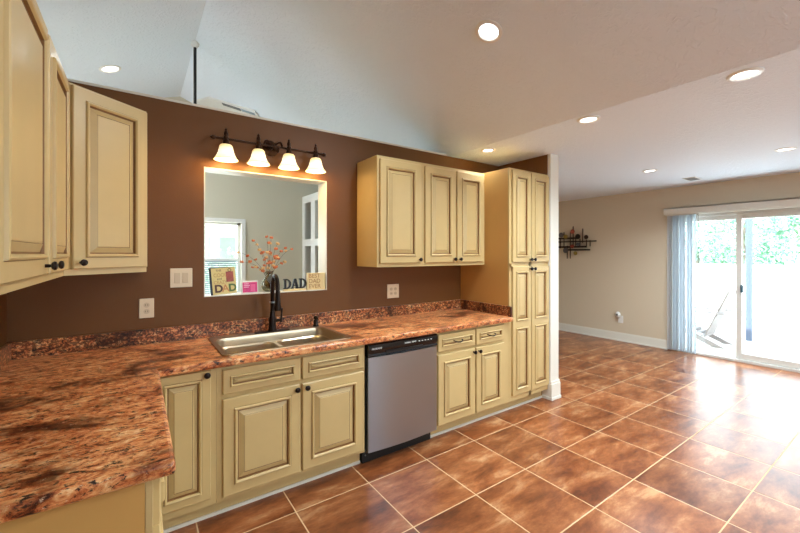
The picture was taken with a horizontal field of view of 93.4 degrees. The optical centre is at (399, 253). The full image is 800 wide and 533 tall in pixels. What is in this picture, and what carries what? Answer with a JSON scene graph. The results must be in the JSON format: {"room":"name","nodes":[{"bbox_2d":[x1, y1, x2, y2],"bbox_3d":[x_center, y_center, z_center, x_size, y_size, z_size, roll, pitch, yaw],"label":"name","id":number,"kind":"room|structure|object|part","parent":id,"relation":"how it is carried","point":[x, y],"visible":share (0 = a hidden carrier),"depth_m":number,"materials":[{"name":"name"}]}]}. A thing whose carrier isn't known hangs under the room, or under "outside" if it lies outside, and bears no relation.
{"room":"kitchen","nodes":[
{"label":"kitchen","id":0,"kind":"room"},
{"bbox_2d":[0,293,6,346],"bbox_3d":[-0.490,-0.170,-0.426,0.150,3.240,5.862,0,0,-35],"label":"wall","id":1,"kind":"structure","parent":0,"point":[3,298],"depth_m":1.97,"materials":[{"name":"brown paint"}]},
{"bbox_2d":[0,0,69,294],"bbox_3d":[-1.355,-0.358,1.245,0.337,0.927,1.152,0,0,-35],"label":"upper cabinet","id":2,"kind":"object","parent":1,"relation":"attached to","point":[34,84],"visible":1,"depth_m":1.14,"materials":[{"name":"beige paint"}]},
{"bbox_3d":[-1.107,-0.369,1.116,0.031,0.889,0.611,0,0,-35],"label":"door","id":3,"kind":"part","parent":2,"relation":"part of","materials":[{"name":"beige paint"}]},
{"bbox_3d":[-1.268,-0.358,1.305,0.018,0.927,1.152,0,0,-35],"label":"frame","id":4,"kind":"part","parent":2,"relation":"part of","materials":[{"name":"beige paint"}]},
{"bbox_3d":[-1.233,0.043,1.335,0.034,0.032,0.033,0,0,-35],"label":"knob","id":5,"kind":"part","parent":2,"relation":"part of","materials":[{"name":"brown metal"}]},
{"bbox_3d":[-1.438,-0.369,1.591,0.031,0.889,0.469,0,0,-35],"label":"door","id":6,"kind":"part","parent":2,"relation":"part of","materials":[{"name":"beige paint"}]},
{"bbox_3d":[-1.316,0.043,1.454,0.034,0.032,0.033,0,0,-35],"label":"knob","id":7,"kind":"part","parent":2,"relation":"part of","materials":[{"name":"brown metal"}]},
{"bbox_2d":[63,82,146,275],"bbox_3d":[-1.706,-0.358,1.992,0.616,0.927,0.497,0,0,-35],"label":"upper cabinet","id":8,"kind":"object","parent":1,"relation":"attached to","point":[108,136],"visible":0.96,"depth_m":1.95,"materials":[{"name":"beige paint"}]},
{"bbox_3d":[-1.539,0.043,1.831,0.034,0.032,0.033,0,0,17],"label":"knob","id":9,"kind":"part","parent":8,"relation":"part of","materials":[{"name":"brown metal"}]},
{"bbox_2d":[192,97,258,116],"bbox_3d":[-2.054,-1.658,4.473,0.880,0.347,0.426,0,0,4],"label":"ceiling fan","id":10,"kind":"object","parent":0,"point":[207,101],"visible":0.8,"depth_m":4.32,"materials":[{"name":"white plastic"}]},
{"bbox_2d":[166,96,317,290],"bbox_3d":[-2.874,-0.240,4.427,4.750,3.380,0.150,0,0,-35],"label":"wall","id":11,"kind":"structure","parent":0,"point":[273,208],"depth_m":5.07,"materials":[{"name":"beige paint"}]},
{"bbox_2d":[205,217,245,291],"bbox_3d":[-2.491,0.070,4.639,1.102,1.040,0.100,0,0,-35],"label":"window","id":12,"kind":"structure","parent":11,"relation":"in","point":[241,223],"depth_m":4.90,"materials":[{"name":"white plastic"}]},
{"bbox_2d":[205,261,236,293],"bbox_3d":[-2.486,0.308,4.632,0.912,0.434,0.018,0,0,-35],"label":"window blind","id":13,"kind":"object","parent":12,"relation":"attached to","point":[235,266],"visible":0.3,"depth_m":4.72,"materials":[{"name":"white plastic"}]},
{"bbox_2d":[244,283,254,290],"bbox_3d":[-1.099,0.245,2.754,0.080,0.058,0.007,0,0,-35],"label":"print","id":14,"kind":"object","parent":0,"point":[247,286],"depth_m":2.75,"materials":[{"name":"pink paper"}]},
{"bbox_2d":[7,81,498,342],"bbox_3d":[-0.599,0.230,3.163,4.078,2.440,0.150,0,0,-35],"label":"wall","id":15,"kind":"structure","parent":0,"point":[180,145],"depth_m":2.54,"materials":[{"name":"brown paint"}]},
{"bbox_2d":[139,298,153,317],"bbox_3d":[-1.594,0.343,2.372,0.079,0.122,0.009,0,0,-35],"label":"wall outlet","id":16,"kind":"object","parent":15,"relation":"attached to","point":[146,306],"visible":1,"depth_m":2.37,"materials":[{"name":"beige plastic"}]},
{"bbox_2d":[170,268,191,287],"bbox_3d":[-1.438,0.159,2.480,0.127,0.125,0.010,0,0,-35],"label":"light switch","id":17,"kind":"object","parent":15,"relation":"attached to","point":[179,277],"visible":1,"depth_m":2.48,"materials":[{"name":"beige plastic"}]},
{"bbox_2d":[0,299,511,368],"bbox_3d":[-0.262,0.522,2.293,3.332,0.096,1.660,0,0,-35],"label":"backsplash","id":18,"kind":"structure","parent":15,"relation":"attached to","point":[10,351],"depth_m":2.55,"materials":[{"name":"stone"}]},
{"bbox_2d":[67,78,446,155],"bbox_3d":[-0.918,-0.997,2.950,3.270,0.014,0.174,0,0,-35],"label":"trim","id":19,"kind":"structure","parent":15,"relation":"attached to","point":[70,80],"depth_m":2.66,"materials":[{"name":"white wood"}]},
{"bbox_2d":[204,167,326,296],"bbox_3d":[-1.010,-0.148,2.883,0.895,0.886,0.166,0,0,-35],"label":"trim","id":20,"kind":"structure","parent":15,"relation":"attached to","point":[322,185],"depth_m":3.07,"materials":[{"name":"white"}]},
{"bbox_2d":[208,267,236,295],"bbox_3d":[-1.250,0.192,2.663,0.178,0.198,0.045,0,0,-39],"label":"photo board","id":21,"kind":"object","parent":20,"relation":"on","point":[222,280],"visible":1,"depth_m":2.65,"materials":[{"name":"beige"}]},
{"bbox_2d":[226,271,233,281],"bbox_3d":[-1.212,0.162,2.686,0.053,0.075,0.012,0,0,-39],"label":"photo","id":22,"kind":"object","parent":21,"relation":"attached to","point":[229,274],"depth_m":2.69},
{"bbox_2d":[241,280,257,293],"bbox_3d":[-1.101,0.243,2.763,0.116,0.093,0.025,0,0,-35],"label":"frame","id":23,"kind":"object","parent":20,"relation":"on","point":[246,286],"visible":1,"depth_m":2.75,"materials":[{"name":"white plastic"}]},
{"bbox_2d":[283,278,305,290],"bbox_3d":[-0.824,0.242,2.958,0.182,0.093,0.035,0,0,-35],"label":"letter sign","id":24,"kind":"object","parent":20,"relation":"on","point":[300,287],"visible":1,"depth_m":2.95,"materials":[{"name":"brown wood"}]},
{"bbox_2d":[306,273,324,289],"bbox_3d":[-0.681,0.222,3.044,0.150,0.134,0.031,0,0,-35],"label":"block sign","id":25,"kind":"object","parent":20,"relation":"on","point":[314,281],"visible":1,"depth_m":3.03,"materials":[{"name":"brown wood"}]},
{"bbox_3d":[-1.002,0.212,2.891,0.116,0.154,0.116,0,0,-35],"label":"flower vase","id":26,"kind":"object","parent":20,"relation":"on","visible":0},
{"bbox_2d":[236,251,268,285],"bbox_3d":[-1.098,0.113,2.818,0.231,0.262,0.034,0,0,-35],"label":"dried flower","id":27,"kind":"object","parent":26,"relation":"in","point":[237,252],"visible":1,"depth_m":2.82,"materials":[{"name":"brown plant"}]},
{"bbox_2d":[240,260,268,284],"bbox_3d":[-1.092,0.145,2.829,0.210,0.197,0.029,0,0,-35],"label":"dried flower","id":28,"kind":"object","parent":26,"relation":"in","point":[249,261],"visible":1,"depth_m":2.82,"materials":[{"name":"brown plant"}]},
{"bbox_2d":[252,239,267,276],"bbox_3d":[-1.064,0.067,2.873,0.125,0.352,0.047,0,0,-22],"label":"dried flower","id":29,"kind":"object","parent":26,"relation":"in","point":[256,244],"visible":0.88,"depth_m":2.86,"materials":[{"name":"brown plant"}]},
{"bbox_2d":[257,248,269,279],"bbox_3d":[-1.025,0.101,2.840,0.034,0.285,0.108,0,0,32],"label":"dried flower","id":30,"kind":"object","parent":26,"relation":"in","point":[258,249],"visible":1,"depth_m":2.83,"materials":[{"name":"brown plant"}]},
{"bbox_2d":[265,235,270,264],"bbox_3d":[-1.007,0.051,2.891,0.032,0.384,0.054,0,0,31],"label":"dried flower","id":31,"kind":"object","parent":26,"relation":"in","point":[268,242],"visible":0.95,"depth_m":2.88,"materials":[{"name":"brown plant"}]},
{"bbox_2d":[269,236,272,282],"bbox_3d":[-1.004,0.054,2.928,0.034,0.379,0.069,0,0,-13],"label":"dried flower","id":32,"kind":"object","parent":26,"relation":"in","point":[271,237],"visible":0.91,"depth_m":2.92,"materials":[{"name":"brown plant"}]},
{"bbox_2d":[269,242,279,284],"bbox_3d":[-0.962,0.077,2.890,0.077,0.332,0.039,0,0,-7],"label":"dried flower","id":33,"kind":"object","parent":26,"relation":"in","point":[277,243],"visible":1,"depth_m":2.89,"materials":[{"name":"brown plant"}]},
{"bbox_2d":[270,248,292,282],"bbox_3d":[-0.919,0.100,2.930,0.175,0.288,0.041,0,0,-30],"label":"dried flower","id":34,"kind":"object","parent":26,"relation":"in","point":[285,251],"visible":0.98,"depth_m":2.92,"materials":[{"name":"brown plant"}]},
{"bbox_2d":[210,128,325,173],"bbox_3d":[-0.917,-0.740,2.740,0.830,0.216,0.179,0,0,-35],"label":"light","id":35,"kind":"object","parent":15,"relation":"attached to","point":[225,153],"visible":1,"depth_m":2.73,"materials":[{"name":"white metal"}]},
{"bbox_3d":[-1.174,-0.685,2.545,0.154,0.106,0.153,0,0,-35],"label":"lamp shade","id":36,"kind":"part","parent":35,"relation":"part of","materials":[{"name":"white glass"}]},
{"bbox_3d":[-1.000,-0.685,2.666,0.154,0.106,0.153,0,0,-35],"label":"lamp shade","id":37,"kind":"part","parent":35,"relation":"part of","materials":[{"name":"white glass"}]},
{"bbox_3d":[-0.947,-0.782,2.783,0.116,0.116,0.075,0,0,-35],"label":"plate","id":38,"kind":"part","parent":35,"relation":"part of","materials":[{"name":"brown metal"}]},
{"bbox_3d":[-0.822,-0.685,2.790,0.154,0.106,0.153,0,0,-35],"label":"lamp shade","id":39,"kind":"part","parent":35,"relation":"part of","materials":[{"name":"white glass"}]},
{"bbox_3d":[-0.651,-0.685,2.910,0.154,0.106,0.153,0,0,-35],"label":"lamp shade","id":40,"kind":"part","parent":35,"relation":"part of","materials":[{"name":"white glass"}]},
{"bbox_2d":[357,155,422,266],"bbox_3d":[-0.075,-0.335,3.201,0.450,0.883,0.381,0,0,-35],"label":"upper cabinet","id":41,"kind":"object","parent":15,"relation":"attached to","point":[389,189],"visible":1,"depth_m":3.07,"materials":[{"name":"beige paint"}]},
{"bbox_3d":[-0.002,-0.335,3.097,0.450,0.883,0.018,0,0,-35],"label":"frame","id":42,"kind":"part","parent":41,"relation":"part of","materials":[{"name":"beige paint"}]},
{"bbox_3d":[0.011,-0.337,3.075,0.404,0.827,0.031,0,0,-35],"label":"door","id":43,"kind":"part","parent":41,"relation":"part of","materials":[{"name":"beige paint"}]},
{"bbox_2d":[387,284,398,298],"bbox_3d":[-0.063,0.342,3.439,0.128,0.127,0.009,0,0,-35],"label":"wall outlet","id":44,"kind":"object","parent":15,"relation":"attached to","point":[392,289],"visible":1,"depth_m":3.43,"materials":[{"name":"beige plastic"}]},
{"bbox_2d":[422,163,483,265],"bbox_3d":[0.426,-0.335,3.550,0.766,0.883,0.381,0,0,-35],"label":"upper cabinet","id":45,"kind":"object","parent":15,"relation":"attached to","point":[452,198],"visible":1,"depth_m":3.39,"materials":[{"name":"beige paint"}]},
{"bbox_3d":[0.361,-0.337,3.320,0.354,0.827,0.031,0,0,-35],"label":"door","id":46,"kind":"part","parent":45,"relation":"part of","materials":[{"name":"beige paint"}]},
{"bbox_3d":[0.664,-0.337,3.531,0.348,0.827,0.031,0,0,-35],"label":"door","id":47,"kind":"part","parent":45,"relation":"part of","materials":[{"name":"beige paint"}]},
{"bbox_2d":[36,0,799,201],"bbox_3d":[0.926,-1.464,2.474,9.150,1.032,9.000,0,0,-35],"label":"ceiling","id":48,"kind":"structure","parent":0,"point":[418,74],"depth_m":2.80,"materials":[{"name":"white paint"}]},
{"bbox_2d":[99,65,120,72],"bbox_3d":[-2.623,-1.671,3.413,0.165,0.060,0.172,0,0,-35],"label":"ceiling light","id":49,"kind":"object","parent":48,"relation":"attached to","point":[106,68],"visible":1,"depth_m":3.41,"materials":[{"name":"white plastic"}]},
{"bbox_2d":[191,40,198,103],"bbox_3d":[-1.839,-1.470,3.380,1.102,0.820,1.053,0,0,-35],"label":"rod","id":50,"kind":"object","parent":48,"relation":"hanging from","point":[194,43],"visible":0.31,"depth_m":3.34,"materials":[{"name":"black metal"}]},
{"bbox_2d":[480,148,495,152],"bbox_3d":[0.841,-0.985,3.600,0.142,0.010,0.142,0,0,-35],"label":"recessed light","id":51,"kind":"object","parent":48,"relation":"in","point":[485,150],"visible":1,"depth_m":3.60,"materials":[{"name":"white plastic"}]},
{"bbox_2d":[475,20,501,42],"bbox_3d":[0.537,-1.342,2.280,0.154,0.067,0.164,0,0,-35],"label":"ceiling light","id":52,"kind":"object","parent":48,"relation":"attached to","point":[488,32],"visible":1,"depth_m":2.28,"materials":[{"name":"white glass"}]},
{"bbox_2d":[577,115,599,123],"bbox_3d":[1.387,-0.985,2.775,0.156,0.010,0.156,0,0,-35],"label":"recessed light","id":53,"kind":"object","parent":48,"relation":"in","point":[592,118],"visible":1,"depth_m":2.78,"materials":[{"name":"white plastic"}]},
{"bbox_2d":[642,169,657,172],"bbox_3d":[2.974,-0.985,4.488,0.156,0.010,0.156,0,0,-35],"label":"recessed light","id":54,"kind":"object","parent":48,"relation":"in","point":[648,170],"visible":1,"depth_m":4.48,"materials":[{"name":"white plastic"}]},
{"bbox_2d":[682,177,701,180],"bbox_3d":[3.843,-0.985,4.960,0.240,0.011,0.140,0,0,-35],"label":"ceiling vent","id":55,"kind":"object","parent":48,"relation":"in","point":[688,178],"visible":1,"depth_m":4.92,"materials":[{"name":"white plastic"}]},
{"bbox_2d":[726,67,764,80],"bbox_3d":[1.900,-0.985,2.078,0.156,0.010,0.156,0,0,-35],"label":"recessed light","id":56,"kind":"object","parent":48,"relation":"in","point":[748,73],"visible":1,"depth_m":2.07,"materials":[{"name":"white plastic"}]},
{"bbox_2d":[774,147,796,151],"bbox_3d":[3.645,-0.985,3.566,0.156,0.010,0.156,0,0,-35],"label":"recessed light","id":57,"kind":"object","parent":48,"relation":"in","point":[785,148],"visible":1,"depth_m":3.57,"materials":[{"name":"white plastic"}]},
{"bbox_2d":[168,330,799,532],"bbox_3d":[0.926,1.510,2.474,9.150,0.120,9.000,0,0,-35],"label":"floor","id":58,"kind":"structure","parent":0,"point":[637,438],"depth_m":2.58,"materials":[{"name":"tile"}]},
{"bbox_2d":[0,477,164,532],"bbox_3d":[-1.187,1.030,1.284,0.658,0.841,1.005,0,0,-35],"label":"base cabinet","id":59,"kind":"object","parent":58,"relation":"on","point":[136,508],"visible":0.17,"depth_m":0.98,"materials":[{"name":"beige paint"}]},
{"bbox_3d":[-0.966,1.030,1.436,0.022,0.841,1.002,0,0,-35],"label":"frame","id":60,"kind":"part","parent":59,"relation":"part of","materials":[{"name":"beige paint"}]},
{"bbox_3d":[-0.811,1.055,1.254,0.031,0.530,0.455,0,0,-35],"label":"door","id":61,"kind":"part","parent":59,"relation":"part of","materials":[{"name":"beige paint"}]},
{"bbox_3d":[-0.811,0.697,1.254,0.031,0.134,0.455,0,0,-35],"label":"drawer","id":62,"kind":"part","parent":59,"relation":"part of","materials":[{"name":"beige paint"}]},
{"bbox_2d":[0,299,512,523],"bbox_3d":[-0.262,0.541,2.293,3.332,0.134,1.660,0,0,-35],"label":"countertop","id":63,"kind":"structure","parent":59,"relation":"on","point":[82,417],"depth_m":1.59,"materials":[{"name":"stone"}]},
{"bbox_2d":[254,274,289,333],"bbox_3d":[-0.885,0.351,2.668,0.250,0.417,0.179,0,0,-35],"label":"kitchen faucet","id":64,"kind":"object","parent":63,"relation":"on","point":[275,303],"visible":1,"depth_m":2.69,"materials":[{"name":"black metal"}]},
{"bbox_3d":[-0.918,0.556,2.715,0.250,0.006,0.064,0,0,-35],"label":"deck plate","id":65,"kind":"part","parent":64,"relation":"part of","materials":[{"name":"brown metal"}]},
{"bbox_3d":[-0.883,0.281,2.664,0.029,0.277,0.152,0,0,-35],"label":"spout","id":66,"kind":"part","parent":64,"relation":"part of","materials":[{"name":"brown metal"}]},
{"bbox_3d":[-0.880,0.446,2.734,0.058,0.104,0.026,0,0,-22],"label":"handle","id":67,"kind":"part","parent":64,"relation":"part of","materials":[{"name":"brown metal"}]},
{"bbox_2d":[208,325,350,355],"bbox_3d":[-0.800,0.655,2.520,0.800,0.192,0.560,0,0,-35],"label":"sink","id":68,"kind":"object","parent":63,"relation":"in","point":[243,343],"visible":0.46,"depth_m":2.61,"materials":[{"name":"silver metal"}]},
{"bbox_3d":[-0.933,0.683,2.388,0.348,0.135,0.411,0,0,-35],"label":"bowl","id":69,"kind":"part","parent":68,"relation":"part of","materials":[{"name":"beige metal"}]},
{"bbox_3d":[-0.629,0.683,2.600,0.343,0.135,0.411,0,0,-35],"label":"bowl","id":70,"kind":"part","parent":68,"relation":"part of","materials":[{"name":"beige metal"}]},
{"bbox_2d":[313,316,318,326],"bbox_3d":[-0.641,0.520,2.903,0.044,0.078,0.079,0,0,-35],"label":"soap dispenser","id":71,"kind":"object","parent":68,"relation":"on","point":[316,318],"visible":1,"depth_m":2.90,"materials":[{"name":"black metal"}]},
{"bbox_2d":[160,368,215,532],"bbox_3d":[-1.284,1.030,2.176,0.319,0.841,0.678,0,0,-35],"label":"base cabinet","id":72,"kind":"object","parent":58,"relation":"on","point":[189,398],"visible":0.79,"depth_m":1.95,"materials":[{"name":"beige paint"}]},
{"bbox_3d":[-1.010,0.638,1.975,0.033,0.032,0.034,0,0,-35],"label":"knob","id":73,"kind":"part","parent":72,"relation":"part of","materials":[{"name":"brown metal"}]},
{"bbox_2d":[214,345,364,515],"bbox_3d":[-0.778,1.030,2.530,0.914,0.841,0.678,0,0,-35],"label":"base cabinet","id":74,"kind":"object","parent":58,"relation":"on","point":[282,424],"visible":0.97,"depth_m":2.24,"materials":[{"name":"beige paint"}]},
{"bbox_3d":[-0.781,0.697,2.161,0.430,0.134,0.031,0,0,-35],"label":"drawer","id":75,"kind":"part","parent":74,"relation":"part of","materials":[{"name":"beige paint"}]},
{"bbox_3d":[-0.781,1.055,2.161,0.430,0.530,0.031,0,0,-35],"label":"door","id":76,"kind":"part","parent":74,"relation":"part of","materials":[{"name":"beige paint"}]},
{"bbox_3d":[-0.419,0.697,2.414,0.425,0.134,0.031,0,0,-35],"label":"drawer","id":77,"kind":"part","parent":74,"relation":"part of","materials":[{"name":"beige paint"}]},
{"bbox_3d":[-0.419,1.055,2.414,0.425,0.530,0.031,0,0,-35],"label":"door","id":78,"kind":"part","parent":74,"relation":"part of","materials":[{"name":"beige paint"}]},
{"bbox_2d":[302,192,317,287],"bbox_3d":[-0.791,0.323,4.934,0.487,2.255,1.398,0,0,-35],"label":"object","id":79,"kind":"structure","parent":58,"relation":"on","point":[309,202],"depth_m":5.27,"materials":[{"name":"white wood"}]},
{"bbox_2d":[360,334,437,463],"bbox_3d":[-0.143,1.031,2.967,0.612,0.838,0.649,0,0,-35],"label":"dishwasher","id":80,"kind":"object","parent":58,"relation":"on","point":[400,374],"visible":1,"depth_m":2.68,"materials":[{"name":"silver metal"}]},
{"bbox_3d":[0.024,0.658,2.728,0.604,0.088,0.056,0,0,-35],"label":"control panel","id":81,"kind":"part","parent":80,"relation":"part of","materials":[{"name":"black plastic"}]},
{"bbox_2d":[430,322,508,437],"bbox_3d":[0.468,1.030,3.399,0.870,0.841,0.678,0,0,-35],"label":"base cabinet","id":82,"kind":"object","parent":58,"relation":"on","point":[472,363],"visible":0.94,"depth_m":3.12,"materials":[{"name":"beige paint"}]},
{"bbox_3d":[0.460,0.694,3.027,0.404,0.132,0.031,0,0,-35],"label":"drawer","id":83,"kind":"part","parent":82,"relation":"part of","materials":[{"name":"beige paint"}]},
{"bbox_3d":[0.460,1.059,3.027,0.404,0.542,0.031,0,0,-35],"label":"door","id":84,"kind":"part","parent":82,"relation":"part of","materials":[{"name":"beige paint"}]},
{"bbox_3d":[0.781,0.694,3.251,0.351,0.132,0.031,0,0,-35],"label":"drawer","id":85,"kind":"part","parent":82,"relation":"part of","materials":[{"name":"beige paint"}]},
{"bbox_3d":[0.781,1.059,3.251,0.351,0.542,0.031,0,0,-35],"label":"door","id":86,"kind":"part","parent":82,"relation":"part of","materials":[{"name":"beige paint"}]},
{"bbox_2d":[461,167,548,410],"bbox_3d":[1.065,0.334,3.815,0.593,2.232,0.678,0,0,-35],"label":"pantry cabinet","id":87,"kind":"object","parent":58,"relation":"on","point":[514,272],"visible":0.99,"depth_m":3.55,"materials":[{"name":"beige paint"}]},
{"bbox_3d":[1.130,0.705,3.494,0.265,1.174,0.031,0,0,-35],"label":"door","id":88,"kind":"part","parent":87,"relation":"part of","materials":[{"name":"beige paint"}]},
{"bbox_3d":[1.130,-0.342,3.494,0.265,0.840,0.031,0,0,-35],"label":"door","id":89,"kind":"part","parent":87,"relation":"part of","materials":[{"name":"beige paint"}]},
{"bbox_3d":[1.225,0.281,3.589,0.588,2.127,0.015,0,0,-35],"label":"frame","id":90,"kind":"part","parent":87,"relation":"part of","materials":[{"name":"beige paint"}]},
{"bbox_3d":[1.361,0.705,3.655,0.277,1.174,0.031,0,0,-35],"label":"door","id":91,"kind":"part","parent":87,"relation":"part of","materials":[{"name":"beige paint"}]},
{"bbox_3d":[1.361,-0.342,3.655,0.277,0.840,0.031,0,0,-35],"label":"door","id":92,"kind":"part","parent":87,"relation":"part of","materials":[{"name":"beige paint"}]},
{"bbox_2d":[499,154,547,174],"bbox_3d":[1.300,0.230,4.017,0.015,2.440,0.622,0,0,-35],"label":"wall partition","id":93,"kind":"structure","parent":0,"point":[539,164],"depth_m":3.89,"materials":[{"name":"brown paint"}]},
{"bbox_2d":[542,379,560,400],"bbox_3d":[1.526,1.357,3.799,0.160,0.185,0.115,0,0,-35],"label":"trim","id":94,"kind":"structure","parent":93,"relation":"attached to","point":[552,393],"depth_m":3.75,"materials":[{"name":"white wood"}]},
{"bbox_2d":[559,172,799,349],"bbox_3d":[4.931,0.230,4.598,0.150,2.440,7.900,0,0,-35],"label":"wall","id":95,"kind":"structure","parent":0,"point":[624,272],"depth_m":6.17,"materials":[{"name":"beige paint"}]},
{"bbox_2d":[559,226,596,258],"bbox_3d":[3.130,-0.205,6.987,0.072,0.590,1.020,0,0,-35],"label":"wall sculpture","id":96,"kind":"object","parent":95,"relation":"attached to","point":[577,236],"visible":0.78,"depth_m":6.89,"materials":[{"name":"black metal"}]},
{"bbox_2d":[559,323,667,349],"bbox_3d":[3.370,1.381,6.684,0.024,0.138,2.390,0,0,-35],"label":"baseboard","id":97,"kind":"structure","parent":95,"relation":"attached to","point":[630,338],"depth_m":6.32,"materials":[{"name":"white wood"}]},
{"bbox_2d":[618,316,622,322],"bbox_3d":[3.668,1.090,6.271,0.006,0.120,0.080,0,0,-35],"label":"wall outlet","id":98,"kind":"object","parent":95,"relation":"attached to","point":[620,319],"visible":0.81,"depth_m":6.27,"materials":[{"name":"white plastic"}]},
{"bbox_2d":[664,197,799,353],"bbox_3d":[4.631,0.378,4.806,0.105,2.105,2.185,0,0,-35],"label":"vertical blind","id":99,"kind":"object","parent":95,"relation":"attached to","point":[687,215],"visible":1,"depth_m":5.47,"materials":[{"name":"white"}]},
{"bbox_2d":[675,207,799,372],"bbox_3d":[4.684,0.430,4.925,0.142,2.040,1.880,0,0,-35],"label":"door","id":100,"kind":"structure","parent":95,"relation":"in","point":[786,365],"depth_m":5.05,"materials":[{"name":"white plastic"}]},
{"bbox_3d":[4.418,0.443,5.386,0.040,1.945,0.720,0,0,-35],"label":"fixed panel","id":101,"kind":"part","parent":100,"relation":"part of","materials":[{"name":"clear glass"}]},
{"bbox_3d":[4.555,0.470,5.027,0.047,0.100,0.035,0,0,-35],"label":"handle","id":102,"kind":"part","parent":100,"relation":"part of","materials":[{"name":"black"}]},
{"bbox_3d":[4.871,0.443,4.649,0.040,1.945,1.113,0,0,-35],"label":"sliding panel","id":103,"kind":"part","parent":100,"relation":"part of","materials":[{"name":"clear glass"}]},
{"bbox_3d":[0.813,0.230,4.828,0.113,2.440,2.510,0,0,-35],"label":"wall","id":104,"kind":"structure","parent":0,"visible":0},
{"bbox_2d":[548,154,558,381],"bbox_3d":[1.535,0.230,3.780,0.138,2.440,0.035,0,0,-35],"label":"trim","id":105,"kind":"structure","parent":104,"relation":"attached to","point":[553,160],"depth_m":3.75,"materials":[{"name":"white paint"}]},
{"label":"outside","id":106,"kind":"structure","parent":0,"visible":0},
{"bbox_2d":[696,313,799,361],"bbox_3d":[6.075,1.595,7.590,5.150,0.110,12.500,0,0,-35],"label":"ground","id":107,"kind":"structure","parent":106,"point":[771,339],"depth_m":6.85,"materials":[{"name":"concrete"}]},
{"bbox_2d":[696,290,735,348],"bbox_3d":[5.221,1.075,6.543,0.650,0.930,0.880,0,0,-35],"label":"chair","id":108,"kind":"object","parent":107,"relation":"on","point":[730,295],"visible":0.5,"depth_m":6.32,"materials":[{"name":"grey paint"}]},
{"bbox_3d":[5.041,1.360,6.399,0.030,0.360,0.750,0,0,-35],"label":"leg","id":109,"kind":"part","parent":108,"relation":"part of","materials":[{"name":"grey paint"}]},
{"bbox_3d":[4.998,0.970,6.399,0.120,0.020,0.800,0,0,-35],"label":"armrest","id":110,"kind":"part","parent":108,"relation":"part of","materials":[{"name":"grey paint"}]},
{"bbox_3d":[5.418,1.360,6.662,0.030,0.360,0.750,0,0,-35],"label":"leg","id":111,"kind":"part","parent":108,"relation":"part of","materials":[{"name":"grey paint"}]},
{"bbox_3d":[5.432,0.970,6.703,0.120,0.020,0.800,0,0,-35],"label":"armrest","id":112,"kind":"part","parent":108,"relation":"part of","materials":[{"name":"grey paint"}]},
{"bbox_2d":[696,264,799,323],"bbox_3d":[7.936,0.870,8.900,0.120,1.340,12.320,0,0,-35],"label":"fence","id":113,"kind":"object","parent":107,"relation":"on","point":[776,288],"visible":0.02,"depth_m":8.54,"materials":[{"name":"white plastic"}]},
{"bbox_3d":[7.941,0.280,8.891,0.080,0.060,12.300,0,0,-35],"label":"rail","id":114,"kind":"part","parent":113,"relation":"part of","materials":[{"name":"white plastic"}]},
{"bbox_2d":[746,218,752,340],"bbox_3d":[6.190,0.245,6.683,0.100,2.590,0.100,0,0,-35],"label":"patio post","id":115,"kind":"object","parent":107,"relation":"on","point":[749,221],"visible":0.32,"depth_m":6.66,"materials":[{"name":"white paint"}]},
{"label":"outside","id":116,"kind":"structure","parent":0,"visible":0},
{"bbox_3d":[16.825,1.660,17.830,72.000,0.180,70.000,0,0,-35],"label":"ground","id":117,"kind":"structure","parent":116,"visible":0},
{"bbox_2d":[205,247,236,292],"bbox_3d":[-4.883,0.584,11.353,4.578,1.934,2.850,0,0,-35],"label":"bush","id":118,"kind":"object","parent":117,"relation":"on","point":[227,252],"visible":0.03,"depth_m":10.91,"materials":[{"name":"green plant"}]},
{"bbox_2d":[696,220,756,264],"bbox_3d":[13.654,-0.652,17.275,3.620,4.466,4.156,0,0,-35],"label":"tree","id":119,"kind":"object","parent":117,"relation":"on","point":[719,221],"visible":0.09,"depth_m":17.20,"materials":[{"name":"green plant"}]},
{"bbox_2d":[696,215,799,264],"bbox_3d":[11.935,-0.218,13.133,3.483,3.602,3.479,0,0,-35],"label":"tree","id":120,"kind":"object","parent":117,"relation":"on","point":[780,246],"visible":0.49,"depth_m":12.88,"materials":[{"name":"green plant"}]},
{"bbox_2d":[699,216,799,264],"bbox_3d":[17.570,-0.854,18.802,4.759,4.867,4.276,0,0,-3],"label":"tree","id":121,"kind":"object","parent":117,"relation":"on","point":[730,237],"visible":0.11,"depth_m":18.80,"materials":[{"name":"green plant"}]},
{"bbox_2d":[756,215,799,262],"bbox_3d":[16.532,-0.826,14.725,4.460,4.812,4.159,0,0,-39],"label":"tree","id":122,"kind":"object","parent":117,"relation":"on","point":[797,237],"visible":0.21,"depth_m":14.92,"materials":[{"name":"green plant"}]}
]}

